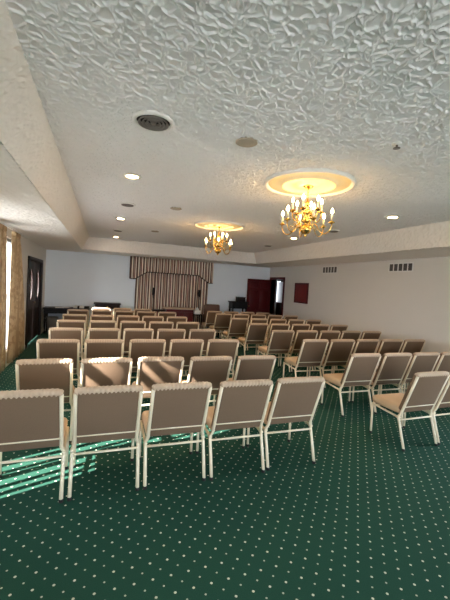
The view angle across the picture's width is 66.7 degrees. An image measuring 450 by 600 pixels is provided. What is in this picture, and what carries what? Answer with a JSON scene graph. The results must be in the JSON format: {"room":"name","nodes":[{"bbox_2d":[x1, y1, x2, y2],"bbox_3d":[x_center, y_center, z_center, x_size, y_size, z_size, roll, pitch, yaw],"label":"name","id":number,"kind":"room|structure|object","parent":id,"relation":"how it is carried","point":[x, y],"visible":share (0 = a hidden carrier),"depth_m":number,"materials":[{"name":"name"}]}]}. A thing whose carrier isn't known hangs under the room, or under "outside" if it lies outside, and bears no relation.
{"room":"function hall","nodes":[
{"label":"function hall","id":0,"kind":"room"},
{"bbox_2d":[5,228,45,361],"bbox_3d":[-2.808,-0.147,3.224,0.160,2.900,14.320,2,3,-20],"label":"wall","id":1,"kind":"structure","parent":0,"point":[29,248],"depth_m":7.32,"materials":[{"name":"white paint"}]},
{"bbox_2d":[0,222,21,234],"bbox_3d":[-3.416,-1.144,5.340,0.097,0.032,1.800,2,3,-20],"label":"curtain rod","id":2,"kind":"object","parent":1,"relation":"attached to","point":[0,222],"visible":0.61,"depth_m":5.42,"materials":[{"name":"white paint"}]},
{"bbox_2d":[0,223,6,372],"bbox_3d":[-3.285,0.009,4.960,0.088,2.190,0.761,2,3,-20],"label":"drape","id":3,"kind":"object","parent":2,"relation":"hanging from","point":[3,229],"visible":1,"depth_m":5.11,"materials":[{"name":"beige fabric"}]},
{"bbox_2d":[7,231,23,362],"bbox_3d":[-3.727,-0.066,6.158,0.089,2.190,1.123,2,3,-20],"label":"drape","id":4,"kind":"object","parent":2,"relation":"hanging from","point":[15,344],"visible":1,"depth_m":5.92,"materials":[{"name":"beige fabric"}]},
{"bbox_2d":[25,256,42,348],"bbox_3d":[-4.657,-0.010,8.231,0.201,2.000,1.960,2,3,-20],"label":"door","id":5,"kind":"structure","parent":1,"relation":"in","point":[35,265],"depth_m":8.29,"materials":[{"name":"brown wood"}]},
{"bbox_3d":[-3.713,-0.074,5.645,0.060,1.950,1.050,2,3,-20],"label":"window","id":6,"kind":"structure","parent":1,"relation":"in","visible":0},
{"bbox_2d":[6,238,10,349],"bbox_3d":[-3.666,-0.072,5.662,0.025,1.930,1.030,2,3,-20],"label":"sheer curtain","id":7,"kind":"object","parent":6,"relation":"hanging from","point":[8,239],"visible":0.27,"depth_m":5.91,"materials":[{"name":"white fabric"}]},
{"bbox_2d":[43,235,269,327],"bbox_3d":[-1.820,-0.416,11.135,7.188,2.900,0.160,2,3,-20],"label":"wall","id":8,"kind":"structure","parent":0,"point":[72,278],"depth_m":10.34,"materials":[{"name":"white paint"}]},
{"bbox_2d":[129,256,213,328],"bbox_3d":[-1.710,-0.140,10.955,2.647,2.297,0.270,2,3,-20],"label":"drape","id":9,"kind":"object","parent":8,"relation":"attached to","point":[176,283],"visible":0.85,"depth_m":10.89,"materials":[{"name":"brown fabric"}]},
{"bbox_2d":[0,141,442,231],"bbox_3d":[0.719,-1.495,4.444,7.508,0.100,14.320,2,3,-20],"label":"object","id":10,"kind":"object","parent":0,"point":[0,141],"depth_m":4.43,"materials":[{"name":"white paint"}]},
{"bbox_2d":[0,331,449,599],"bbox_3d":[1.100,1.442,6.928,10.190,0.120,18.360,2,3,-20],"label":"floor","id":11,"kind":"structure","parent":0,"point":[370,519],"depth_m":2.40,"materials":[{"name":"green carpet"}]},
{"bbox_2d":[0,388,68,502],"bbox_3d":[-1.432,0.994,2.510,0.507,0.843,0.583,2,3,-21],"label":"banquet chair","id":12,"kind":"object","parent":11,"relation":"on","point":[29,419],"visible":1,"depth_m":2.32,"materials":[{"name":"beige fabric"}]},
{"bbox_2d":[15,358,74,442],"bbox_3d":[-1.759,0.939,3.385,0.507,0.843,0.583,2,3,-21],"label":"banquet chair","id":13,"kind":"object","parent":11,"relation":"on","point":[54,373],"visible":0.78,"depth_m":3.15,"materials":[{"name":"beige fabric"}]},
{"bbox_2d":[46,316,58,332],"bbox_3d":[-4.867,0.697,9.629,0.312,0.450,0.312,2,3,-20],"label":"waste bin","id":14,"kind":"object","parent":11,"relation":"on","point":[51,320],"visible":0.75,"depth_m":9.51,"materials":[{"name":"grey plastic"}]},
{"bbox_2d":[36,339,80,387],"bbox_3d":[-2.128,0.875,4.404,0.507,0.843,0.583,2,3,-20],"label":"banquet chair","id":15,"kind":"object","parent":11,"relation":"on","point":[46,348],"visible":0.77,"depth_m":4.17,"materials":[{"name":"beige fabric"}]},
{"bbox_2d":[48,327,83,361],"bbox_3d":[-2.490,0.814,5.374,0.507,0.843,0.583,2,3,-21],"label":"banquet chair","id":16,"kind":"object","parent":11,"relation":"on","point":[54,332],"visible":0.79,"depth_m":5.12,"materials":[{"name":"beige fabric"}]},
{"bbox_2d":[42,306,89,333],"bbox_3d":[-4.522,0.576,9.776,1.200,0.720,0.530,2,3,-20],"label":"side table","id":17,"kind":"object","parent":11,"relation":"on","point":[47,309],"visible":0.45,"depth_m":9.47,"materials":[{"name":"black wood"}]},
{"bbox_2d":[57,319,85,348],"bbox_3d":[-2.842,0.754,6.339,0.507,0.843,0.583,2,3,-21],"label":"banquet chair","id":18,"kind":"object","parent":11,"relation":"on","point":[60,323],"visible":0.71,"depth_m":6.09,"materials":[{"name":"brown fabric"}]},
{"bbox_2d":[62,314,87,339],"bbox_3d":[-3.211,0.692,7.315,0.507,0.843,0.583,2,3,-21],"label":"banquet chair","id":19,"kind":"object","parent":11,"relation":"on","point":[65,316],"visible":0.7,"depth_m":7.06,"materials":[{"name":"beige fabric"}]},
{"bbox_2d":[67,309,88,331],"bbox_3d":[-3.609,0.624,8.400,0.507,0.843,0.583,2,3,-21],"label":"banquet chair","id":20,"kind":"object","parent":11,"relation":"on","point":[70,311],"visible":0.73,"depth_m":8.15,"materials":[{"name":"fabric"}]},
{"bbox_2d":[92,307,110,309],"bbox_3d":[-3.380,0.600,9.312,0.507,0.843,0.583,2,3,-20],"label":"banquet chair","id":21,"kind":"object","parent":11,"relation":"on","point":[93,308],"visible":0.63,"depth_m":9.02,"materials":[{"name":"fabric"}]},
{"bbox_2d":[90,314,113,320],"bbox_3d":[-2.712,0.713,7.503,0.507,0.843,0.583,2,3,-20],"label":"banquet chair","id":22,"kind":"object","parent":11,"relation":"on","point":[92,317],"visible":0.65,"depth_m":7.22,"materials":[{"name":"fabric"}]},
{"bbox_2d":[92,310,111,314],"bbox_3d":[-3.100,0.646,8.574,0.507,0.843,0.583,2,3,-20],"label":"banquet chair","id":23,"kind":"object","parent":11,"relation":"on","point":[100,312],"visible":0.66,"depth_m":8.30,"materials":[{"name":"fabric"}]},
{"bbox_2d":[89,320,116,327],"bbox_3d":[-2.347,0.775,6.530,0.507,0.843,0.583,2,3,-20],"label":"banquet chair","id":24,"kind":"object","parent":11,"relation":"on","point":[92,323],"visible":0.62,"depth_m":6.26,"materials":[{"name":"beige fabric"}]},
{"bbox_2d":[87,328,119,338],"bbox_3d":[-1.988,0.836,5.555,0.507,0.843,0.583,2,3,-21],"label":"banquet chair","id":25,"kind":"object","parent":11,"relation":"on","point":[93,333],"visible":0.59,"depth_m":5.29,"materials":[{"name":"beige fabric"}]},
{"bbox_2d":[84,339,123,358],"bbox_3d":[-1.631,0.897,4.581,0.507,0.843,0.583,2,3,-20],"label":"banquet chair","id":26,"kind":"object","parent":11,"relation":"on","point":[93,348],"visible":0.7,"depth_m":4.33,"materials":[{"name":"beige fabric"}]},
{"bbox_2d":[67,384,142,500],"bbox_3d":[-0.938,1.015,2.704,0.507,0.843,0.583,2,3,-20],"label":"banquet chair","id":27,"kind":"object","parent":11,"relation":"on","point":[100,413],"visible":1,"depth_m":2.50,"materials":[{"name":"beige fabric"}]},
{"bbox_2d":[80,357,132,386],"bbox_3d":[-1.254,0.961,3.567,0.507,0.843,0.583,2,3,-21],"label":"banquet chair","id":28,"kind":"object","parent":11,"relation":"on","point":[109,371],"visible":0.63,"depth_m":3.32,"materials":[{"name":"beige fabric"}]},
{"bbox_2d":[94,302,120,308],"bbox_3d":[-3.530,0.530,10.215,0.760,0.890,0.430,2,3,-20],"label":"console table","id":29,"kind":"object","parent":11,"relation":"on","point":[97,304],"visible":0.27,"depth_m":10.04,"materials":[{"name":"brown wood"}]},
{"bbox_2d":[113,308,131,315],"bbox_3d":[-2.888,0.620,9.510,0.507,0.843,0.583,2,3,-21],"label":"banquet chair","id":30,"kind":"object","parent":11,"relation":"on","point":[114,309],"visible":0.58,"depth_m":9.22,"materials":[{"name":"beige metal"}]},
{"bbox_2d":[114,310,133,322],"bbox_3d":[-2.614,0.667,8.771,0.507,0.843,0.583,2,3,-21],"label":"banquet chair","id":31,"kind":"object","parent":11,"relation":"on","point":[117,312],"visible":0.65,"depth_m":8.48,"materials":[{"name":"fabric"}]},
{"bbox_2d":[116,315,139,328],"bbox_3d":[-2.212,0.735,7.679,0.507,0.843,0.583,2,3,-21],"label":"banquet chair","id":32,"kind":"object","parent":11,"relation":"on","point":[119,317],"visible":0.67,"depth_m":7.40,"materials":[{"name":"fabric"}]},
{"bbox_2d":[120,321,145,339],"bbox_3d":[-1.849,0.796,6.726,0.507,0.843,0.583,2,3,-20],"label":"banquet chair","id":33,"kind":"object","parent":11,"relation":"on","point":[123,324],"visible":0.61,"depth_m":6.45,"materials":[{"name":"beige fabric"}]},
{"bbox_2d":[123,328,153,355],"bbox_3d":[-1.496,0.857,5.742,0.507,0.843,0.583,2,3,-21],"label":"banquet chair","id":34,"kind":"object","parent":11,"relation":"on","point":[129,333],"visible":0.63,"depth_m":5.49,"materials":[{"name":"beige fabric"}]},
{"bbox_2d":[134,308,151,315],"bbox_3d":[-2.383,0.642,9.697,0.507,0.843,0.583,2,3,-21],"label":"banquet chair","id":35,"kind":"object","parent":11,"relation":"on","point":[135,309],"visible":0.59,"depth_m":9.39,"materials":[{"name":"fabric"}]},
{"bbox_2d":[137,311,155,320],"bbox_3d":[-2.108,0.689,8.941,0.507,0.843,0.583,2,3,-20],"label":"banquet chair","id":36,"kind":"object","parent":11,"relation":"on","point":[140,314],"visible":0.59,"depth_m":8.67,"materials":[{"name":"fabric"}]},
{"bbox_2d":[128,339,165,377],"bbox_3d":[-1.129,0.918,4.777,0.507,0.843,0.583,2,3,-20],"label":"banquet chair","id":37,"kind":"object","parent":11,"relation":"on","point":[138,348],"visible":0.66,"depth_m":4.53,"materials":[{"name":"beige fabric"}]},
{"bbox_2d":[142,316,163,327],"bbox_3d":[-1.712,0.756,7.870,0.507,0.843,0.583,2,3,-20],"label":"banquet chair","id":38,"kind":"object","parent":11,"relation":"on","point":[147,319],"visible":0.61,"depth_m":7.60,"materials":[{"name":"fabric"}]},
{"bbox_2d":[132,356,183,405],"bbox_3d":[-0.761,0.982,3.762,0.507,0.843,0.583,2,3,-20],"label":"banquet chair","id":39,"kind":"object","parent":11,"relation":"on","point":[151,370],"visible":0.68,"depth_m":3.53,"materials":[{"name":"brown fabric"}]},
{"bbox_2d":[149,321,173,355],"bbox_3d":[-1.345,0.818,6.891,0.507,0.843,0.583,2,3,-21],"label":"banquet chair","id":40,"kind":"object","parent":11,"relation":"on","point":[155,325],"visible":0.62,"depth_m":6.63,"materials":[{"name":"beige fabric"}]},
{"bbox_2d":[158,312,175,321],"bbox_3d":[-1.612,0.710,9.134,0.507,0.843,0.583,2,3,-21],"label":"banquet chair","id":41,"kind":"object","parent":11,"relation":"on","point":[165,315],"visible":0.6,"depth_m":8.87,"materials":[{"name":"fabric"}]},
{"bbox_2d":[157,328,185,376],"bbox_3d":[-0.993,0.878,5.931,0.507,0.843,0.583,2,3,-20],"label":"banquet chair","id":42,"kind":"object","parent":11,"relation":"on","point":[167,334],"visible":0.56,"depth_m":5.68,"materials":[{"name":"beige fabric"}]},
{"bbox_2d":[139,381,211,489],"bbox_3d":[-0.437,1.036,2.890,0.507,0.843,0.583,2,3,-20],"label":"banquet chair","id":43,"kind":"object","parent":11,"relation":"on","point":[175,408],"visible":0.99,"depth_m":2.69,"materials":[{"name":"beige fabric"}]},
{"bbox_2d":[166,316,186,328],"bbox_3d":[-1.204,0.778,8.055,0.507,0.843,0.583,2,3,-20],"label":"banquet chair","id":44,"kind":"object","parent":11,"relation":"on","point":[174,319],"visible":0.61,"depth_m":7.79,"materials":[{"name":"fabric"}]},
{"bbox_2d":[162,307,194,321],"bbox_3d":[-1.469,0.657,10.659,0.920,0.840,0.500,2,3,-20],"label":"altar table","id":45,"kind":"object","parent":11,"relation":"on","point":[187,312],"visible":0.4,"depth_m":10.48,"materials":[{"name":"red fabric"}]},
{"bbox_2d":[168,339,203,375],"bbox_3d":[-0.631,0.940,4.964,0.507,0.843,0.583,2,3,-20],"label":"banquet chair","id":46,"kind":"object","parent":11,"relation":"on","point":[185,348],"visible":0.62,"depth_m":4.72,"materials":[{"name":"beige fabric"}]},
{"bbox_2d":[176,322,198,338],"bbox_3d":[-0.855,0.838,7.097,0.507,0.843,0.583,2,3,-21],"label":"banquet chair","id":47,"kind":"object","parent":11,"relation":"on","point":[187,326],"visible":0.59,"depth_m":6.84,"materials":[{"name":"beige fabric"}]},
{"bbox_2d":[193,314,201,328],"bbox_3d":[-0.879,0.776,10.810,0.240,0.660,0.240,2,3,-20],"label":"pedestal stand","id":48,"kind":"object","parent":11,"relation":"on","point":[193,314],"visible":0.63,"depth_m":10.74,"materials":[{"name":"wood"}]},
{"bbox_2d":[185,329,215,376],"bbox_3d":[-0.493,0.900,6.125,0.507,0.843,0.583,2,3,-21],"label":"banquet chair","id":49,"kind":"object","parent":11,"relation":"on","point":[204,334],"visible":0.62,"depth_m":5.88,"materials":[{"name":"brown fabric"}]},
{"bbox_2d":[181,356,231,405],"bbox_3d":[-0.255,1.004,3.932,0.507,0.843,0.583,2,3,-20],"label":"banquet chair","id":50,"kind":"object","parent":11,"relation":"on","point":[215,370],"visible":0.62,"depth_m":3.69,"materials":[{"name":"beige fabric"}]},
{"bbox_2d":[201,311,221,338],"bbox_3d":[-0.417,0.727,10.426,0.507,0.843,0.583,2,3,-20],"label":"banquet chair","id":51,"kind":"object","parent":11,"relation":"on","point":[210,317],"visible":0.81,"depth_m":10.20,"materials":[{"name":"fabric"}]},
{"bbox_2d":[202,304,223,333],"bbox_3d":[-0.371,0.639,11.155,0.670,0.962,0.631,2,3,-20],"label":"armchair","id":52,"kind":"object","parent":11,"relation":"on","point":[207,307],"visible":0.27,"depth_m":11.28,"materials":[{"name":"brown fabric"}]},
{"bbox_2d":[208,313,231,338],"bbox_3d":[-0.145,0.773,9.690,0.507,0.843,0.583,2,3,-20],"label":"banquet chair","id":53,"kind":"object","parent":11,"relation":"on","point":[222,320],"visible":0.77,"depth_m":9.48,"materials":[{"name":"beige fabric"}]},
{"bbox_2d":[205,339,238,377],"bbox_3d":[-0.131,0.961,5.156,0.507,0.843,0.583,2,3,-20],"label":"banquet chair","id":54,"kind":"object","parent":11,"relation":"on","point":[215,347],"visible":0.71,"depth_m":4.91,"materials":[{"name":"beige fabric"}]},
{"bbox_2d":[217,311,238,338],"bbox_3d":[0.081,0.748,10.620,0.507,0.843,0.583,2,3,-20],"label":"banquet chair","id":55,"kind":"object","parent":11,"relation":"on","point":[229,312],"visible":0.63,"depth_m":10.37,"materials":[{"name":"beige metal"}]},
{"bbox_2d":[196,379,272,480],"bbox_3d":[0.070,1.059,3.067,0.507,0.843,0.583,2,3,-20],"label":"banquet chair","id":56,"kind":"object","parent":11,"relation":"on","point":[239,404],"visible":0.98,"depth_m":2.86,"materials":[{"name":"beige fabric"}]},
{"bbox_2d":[222,318,248,351],"bbox_3d":[0.247,0.841,8.601,0.507,0.843,0.583,2,3,-20],"label":"banquet chair","id":57,"kind":"object","parent":11,"relation":"on","point":[237,326],"visible":0.89,"depth_m":8.40,"materials":[{"name":"beige fabric"}]},
{"bbox_2d":[225,314,248,338],"bbox_3d":[0.353,0.794,9.874,0.507,0.843,0.583,2,3,-20],"label":"banquet chair","id":58,"kind":"object","parent":11,"relation":"on","point":[234,315],"visible":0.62,"depth_m":9.60,"materials":[{"name":"fabric"}]},
{"bbox_2d":[228,301,248,311],"bbox_3d":[0.418,0.597,11.621,0.600,1.100,0.400,2,3,-20],"label":"table","id":59,"kind":"object","parent":11,"relation":"on","point":[232,304],"visible":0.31,"depth_m":11.45,"materials":[{"name":"wood"}]},
{"bbox_2d":[236,297,245,301],"bbox_3d":[0.530,-0.026,11.623,0.300,0.155,0.220,2,3,-20],"label":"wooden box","id":60,"kind":"object","parent":59,"relation":"on","point":[239,299],"visible":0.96,"depth_m":11.53,"materials":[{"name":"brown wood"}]},
{"bbox_2d":[237,312,253,338],"bbox_3d":[0.571,0.769,10.788,0.507,0.843,0.583,2,3,-21],"label":"banquet chair","id":61,"kind":"object","parent":11,"relation":"on","point":[249,313],"visible":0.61,"depth_m":10.54,"materials":[{"name":"fabric"}]},
{"bbox_2d":[228,355,275,380],"bbox_3d":[0.249,1.026,4.122,0.507,0.843,0.583,2,3,-21],"label":"banquet chair","id":62,"kind":"object","parent":11,"relation":"on","point":[248,367],"visible":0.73,"depth_m":3.88,"materials":[{"name":"beige fabric"}]},
{"bbox_2d":[236,323,268,356],"bbox_3d":[0.612,0.902,7.632,0.507,0.843,0.583,2,3,-21],"label":"banquet chair","id":63,"kind":"object","parent":11,"relation":"on","point":[256,333],"visible":0.85,"depth_m":7.44,"materials":[{"name":"beige fabric"}]},
{"bbox_2d":[240,318,267,350],"bbox_3d":[0.747,0.861,8.804,0.507,0.843,0.583,2,3,-20],"label":"banquet chair","id":64,"kind":"object","parent":11,"relation":"on","point":[253,320],"visible":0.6,"depth_m":8.54,"materials":[{"name":"fabric"}]},
{"bbox_2d":[242,314,265,337],"bbox_3d":[0.848,0.815,10.061,0.507,0.843,0.583,2,3,-21],"label":"banquet chair","id":65,"kind":"object","parent":11,"relation":"on","point":[252,315],"visible":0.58,"depth_m":9.78,"materials":[{"name":"fabric"}]},
{"bbox_2d":[259,319,286,344],"bbox_3d":[1.246,0.883,8.991,0.507,0.843,0.583,2,3,-21],"label":"banquet chair","id":66,"kind":"object","parent":11,"relation":"on","point":[272,321],"visible":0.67,"depth_m":8.72,"materials":[{"name":"beige metal"}]},
{"bbox_2d":[258,323,289,356],"bbox_3d":[1.109,0.924,7.809,0.507,0.843,0.583,2,3,-21],"label":"banquet chair","id":67,"kind":"object","parent":11,"relation":"on","point":[275,326],"visible":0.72,"depth_m":7.55,"materials":[{"name":"beige fabric"}]},
{"bbox_2d":[267,315,282,323],"bbox_3d":[1.355,0.838,10.239,0.507,0.843,0.583,2,3,-20],"label":"banquet chair","id":68,"kind":"object","parent":11,"relation":"on","point":[269,317],"visible":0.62,"depth_m":9.96,"materials":[{"name":"fabric"}]},
{"bbox_2d":[257,330,294,372],"bbox_3d":[0.978,0.964,6.657,0.507,0.843,0.583,2,3,-20],"label":"banquet chair","id":69,"kind":"object","parent":11,"relation":"on","point":[280,341],"visible":0.91,"depth_m":6.46,"materials":[{"name":"beige fabric"}]},
{"bbox_2d":[246,376,324,470],"bbox_3d":[0.562,1.079,3.270,0.507,0.843,0.583,2,3,-20],"label":"banquet chair","id":70,"kind":"object","parent":11,"relation":"on","point":[294,399],"visible":0.98,"depth_m":3.06,"materials":[{"name":"beige fabric"}]},
{"bbox_2d":[283,315,297,323],"bbox_3d":[1.852,0.859,10.421,0.507,0.843,0.583,2,3,-21],"label":"banquet chair","id":71,"kind":"object","parent":11,"relation":"on","point":[287,317],"visible":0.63,"depth_m":10.14,"materials":[{"name":"fabric"}]},
{"bbox_2d":[278,324,309,356],"bbox_3d":[1.610,0.945,8.012,0.507,0.843,0.583,2,3,-21],"label":"banquet chair","id":72,"kind":"object","parent":11,"relation":"on","point":[295,327],"visible":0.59,"depth_m":7.75,"materials":[{"name":"fabric"}]},
{"bbox_2d":[287,319,304,344],"bbox_3d":[1.749,0.905,9.159,0.507,0.843,0.583,2,3,-20],"label":"banquet chair","id":73,"kind":"object","parent":11,"relation":"on","point":[290,321],"visible":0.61,"depth_m":8.88,"materials":[{"name":"fabric"}]},
{"bbox_2d":[280,330,317,372],"bbox_3d":[1.475,0.985,6.852,0.507,0.843,0.583,2,3,-20],"label":"banquet chair","id":74,"kind":"object","parent":11,"relation":"on","point":[300,335],"visible":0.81,"depth_m":6.61,"materials":[{"name":"beige fabric"}]},
{"bbox_2d":[283,339,328,377],"bbox_3d":[1.332,1.024,5.699,0.507,0.843,0.583,2,3,-20],"label":"banquet chair","id":75,"kind":"object","parent":11,"relation":"on","point":[312,351],"visible":0.88,"depth_m":5.51,"materials":[{"name":"beige fabric"}]},
{"bbox_2d":[297,324,329,355],"bbox_3d":[2.111,0.966,8.196,0.507,0.843,0.583,2,3,-20],"label":"banquet chair","id":76,"kind":"object","parent":11,"relation":"on","point":[318,327],"visible":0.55,"depth_m":7.93,"materials":[{"name":"fabric"}]},
{"bbox_2d":[305,320,321,329],"bbox_3d":[2.244,0.926,9.343,0.507,0.843,0.583,2,3,-21],"label":"banquet chair","id":77,"kind":"object","parent":11,"relation":"on","point":[310,322],"visible":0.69,"depth_m":9.07,"materials":[{"name":"fabric"}]},
{"bbox_2d":[314,330,340,371],"bbox_3d":[1.971,1.006,7.024,0.507,0.843,0.583,2,3,-20],"label":"banquet chair","id":78,"kind":"object","parent":11,"relation":"on","point":[324,334],"visible":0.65,"depth_m":6.76,"materials":[{"name":"beige fabric"}]},
{"bbox_2d":[309,339,354,388],"bbox_3d":[1.825,1.045,5.876,0.507,0.843,0.583,2,3,-20],"label":"banquet chair","id":79,"kind":"object","parent":11,"relation":"on","point":[338,352],"visible":0.91,"depth_m":5.67,"materials":[{"name":"beige fabric"}]},
{"bbox_2d":[329,325,347,337],"bbox_3d":[2.611,0.988,8.372,0.507,0.843,0.583,2,3,-20],"label":"banquet chair","id":80,"kind":"object","parent":11,"relation":"on","point":[340,328],"visible":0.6,"depth_m":8.10,"materials":[{"name":"fabric"}]},
{"bbox_2d":[324,330,360,370],"bbox_3d":[2.467,1.027,7.230,0.507,0.843,0.583,2,3,-21],"label":"banquet chair","id":81,"kind":"object","parent":11,"relation":"on","point":[354,335],"visible":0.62,"depth_m":6.96,"materials":[{"name":"brown fabric"}]},
{"bbox_2d":[321,353,380,416],"bbox_3d":[1.707,1.088,4.670,0.507,0.843,0.583,2,3,-20],"label":"banquet chair","id":82,"kind":"object","parent":11,"relation":"on","point":[360,369],"visible":0.94,"depth_m":4.48,"materials":[{"name":"beige fabric"}]},
{"bbox_2d":[333,339,378,387],"bbox_3d":[2.315,1.066,6.072,0.507,0.843,0.583,2,3,-21],"label":"banquet chair","id":83,"kind":"object","parent":11,"relation":"on","point":[361,345],"visible":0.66,"depth_m":5.82,"materials":[{"name":"beige fabric"}]},
{"bbox_2d":[360,331,381,369],"bbox_3d":[2.965,1.049,7.403,0.507,0.843,0.583,2,3,-20],"label":"banquet chair","id":84,"kind":"object","parent":11,"relation":"on","point":[365,334],"visible":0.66,"depth_m":7.13,"materials":[{"name":"fabric"}]},
{"bbox_2d":[352,352,411,413],"bbox_3d":[2.212,1.110,4.850,0.507,0.843,0.583,2,3,-20],"label":"banquet chair","id":85,"kind":"object","parent":11,"relation":"on","point":[392,367],"visible":0.94,"depth_m":4.64,"materials":[{"name":"beige fabric"}]},
{"bbox_2d":[375,339,403,385],"bbox_3d":[2.826,1.088,6.253,0.507,0.843,0.583,2,3,-20],"label":"banquet chair","id":86,"kind":"object","parent":11,"relation":"on","point":[386,345],"visible":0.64,"depth_m":6.00,"materials":[{"name":"beige fabric"}]},
{"bbox_2d":[369,371,449,451],"bbox_3d":[2.029,1.143,3.797,0.507,0.843,0.583,2,3,-21],"label":"banquet chair","id":87,"kind":"object","parent":11,"relation":"on","point":[424,390],"visible":1,"depth_m":3.62,"materials":[{"name":"beige fabric"}]},
{"bbox_2d":[380,352,439,393],"bbox_3d":[2.704,1.131,5.036,0.507,0.843,0.583,2,3,-20],"label":"banquet chair","id":88,"kind":"object","parent":11,"relation":"on","point":[420,361],"visible":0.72,"depth_m":4.80,"materials":[{"name":"beige fabric"}]},
{"bbox_2d":[399,339,424,353],"bbox_3d":[3.321,1.109,6.434,0.507,0.843,0.583,2,3,-20],"label":"banquet chair","id":89,"kind":"object","parent":11,"relation":"on","point":[411,346],"visible":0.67,"depth_m":6.17,"materials":[{"name":"beige fabric"}]},
{"bbox_2d":[403,372,449,444],"bbox_3d":[2.523,1.163,4.002,0.507,0.843,0.583,2,3,-21],"label":"banquet chair","id":90,"kind":"object","parent":11,"relation":"on","point":[443,401],"visible":0.47,"depth_m":3.79,"materials":[{"name":"beige metal"}]},
{"bbox_2d":[406,352,449,389],"bbox_3d":[3.204,1.153,5.218,0.507,0.843,0.583,2,3,-20],"label":"banquet chair","id":91,"kind":"object","parent":11,"relation":"on","point":[443,363],"visible":0.41,"depth_m":4.93,"materials":[{"name":"brown fabric"}]},
{"bbox_2d":[5,0,449,252],"bbox_3d":[0.487,-1.237,4.596,4.891,0.001,10.815,2,3,-20],"label":"ceiling","id":92,"kind":"structure","parent":0,"point":[329,84],"depth_m":2.03,"materials":[{"name":"white paint"}]},
{"bbox_2d":[119,202,135,206],"bbox_3d":[-1.366,-1.338,4.794,0.220,0.032,0.220,2,3,-20],"label":"ceiling vent","id":93,"kind":"object","parent":92,"relation":"in","point":[126,204],"visible":1,"depth_m":4.74,"materials":[{"name":"metal"}]},
{"bbox_2d":[123,172,141,178],"bbox_3d":[-0.947,-1.265,3.490,0.190,0.020,0.190,2,3,-20],"label":"recessed light","id":94,"kind":"object","parent":92,"relation":"in","point":[131,175],"visible":1,"depth_m":3.46,"materials":[{"name":"white paint"}]},
{"bbox_2d":[133,110,173,131],"bbox_3d":[-0.475,-1.181,2.271,0.270,0.032,0.270,2,3,-20],"label":"ceiling vent","id":95,"kind":"object","parent":92,"relation":"in","point":[152,120],"visible":1,"depth_m":2.24,"materials":[{"name":"white metal"}]},
{"bbox_2d":[194,220,243,230],"bbox_3d":[-0.103,-1.312,6.074,0.890,0.040,0.890,2,3,-20],"label":"ceiling medallion","id":96,"kind":"object","parent":92,"relation":"attached to","point":[209,225],"visible":0.94,"depth_m":6.00,"materials":[{"name":"paint"}]},
{"bbox_2d":[204,226,231,254],"bbox_3d":[-0.118,-1.054,6.085,0.550,0.512,0.538,2,3,-20],"label":"chandelier","id":97,"kind":"object","parent":96,"relation":"hanging from","point":[217,250],"visible":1,"depth_m":6.06,"materials":[{"name":"gold metal"}]},
{"bbox_2d":[235,136,257,146],"bbox_3d":[0.159,-1.160,2.517,0.164,0.022,0.164,2,3,-20],"label":"ceiling speaker","id":98,"kind":"object","parent":92,"relation":"attached to","point":[243,141],"visible":1,"depth_m":2.49,"materials":[{"name":"beige plastic"}]},
{"bbox_2d":[264,168,355,197],"bbox_3d":[0.836,-1.148,3.420,0.890,0.040,0.890,2,3,-20],"label":"ceiling medallion","id":99,"kind":"object","parent":92,"relation":"attached to","point":[326,182],"visible":0.96,"depth_m":3.34,"materials":[{"name":"paint"}]},
{"bbox_2d":[279,185,334,236],"bbox_3d":[0.821,-0.890,3.431,0.550,0.512,0.538,2,3,-20],"label":"chandelier","id":100,"kind":"object","parent":99,"relation":"hanging from","point":[305,229],"visible":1,"depth_m":3.41,"materials":[{"name":"gold metal"}]},
{"bbox_2d":[392,141,401,149],"bbox_3d":[1.204,-1.083,2.396,0.068,0.044,0.068,2,3,-20],"label":"sprinkler head","id":101,"kind":"object","parent":92,"relation":"attached to","point":[397,143],"visible":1,"depth_m":2.38},
{"bbox_2d":[275,280,282,314],"bbox_3d":[2.520,-0.123,13.827,2.842,2.600,6.160,2,3,-20],"label":"wall","id":102,"kind":"structure","parent":0,"point":[278,304],"depth_m":17.00,"materials":[{"name":"paint"}]},
{"bbox_2d":[0,0,449,267],"bbox_3d":[0.694,-1.057,4.463,7.188,0.325,14.000,2,3,-20],"label":"ceiling soffit","id":103,"kind":"structure","parent":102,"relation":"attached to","point":[26,134],"depth_m":4.67,"materials":[{"name":"white paint"}]},
{"bbox_2d":[274,280,277,314],"bbox_3d":[1.822,-0.117,12.693,0.140,2.600,0.120,2,3,-20],"label":"trim","id":104,"kind":"structure","parent":102,"relation":"attached to","point":[276,280],"depth_m":12.65,"materials":[{"name":"white paint"}]},
{"bbox_2d":[276,281,282,302],"bbox_3d":[2.650,-0.399,16.680,0.410,1.030,0.545,2,3,-20],"label":"window","id":105,"kind":"structure","parent":102,"relation":"in","point":[279,283],"depth_m":16.68,"materials":[{"name":"glass"}]},
{"bbox_2d":[269,246,449,353],"bbox_3d":[4.072,0.149,5.788,0.160,2.900,14.320,2,3,-20],"label":"wall","id":106,"kind":"structure","parent":0,"point":[361,296],"depth_m":7.43,"materials":[{"name":"white paint"}]},
{"bbox_2d":[246,277,284,330],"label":"door","id":107,"kind":"structure","parent":106,"relation":"in","point":[258,290],"depth_m":12.02,"materials":[{"name":"red wood"}]},
{"bbox_2d":[294,283,308,303],"bbox_3d":[2.296,-0.207,10.321,0.028,0.610,0.720,2,3,-20],"label":"notice board","id":108,"kind":"object","parent":106,"relation":"attached to","point":[301,290],"visible":1,"depth_m":10.29,"materials":[{"name":"red fabric"}]},
{"bbox_2d":[322,266,337,273],"bbox_3d":[2.786,-0.802,9.098,0.013,0.189,0.622,2,3,-20],"label":"air vent","id":109,"kind":"object","parent":106,"relation":"in","point":[328,269],"visible":1,"depth_m":9.10,"materials":[{"name":"metal"}]},
{"bbox_2d":[388,262,413,271],"bbox_3d":[3.576,-0.665,6.963,0.013,0.184,0.602,2,3,-20],"label":"air vent","id":110,"kind":"object","parent":106,"relation":"in","point":[408,266],"visible":1,"depth_m":6.94,"materials":[{"name":"white metal"}]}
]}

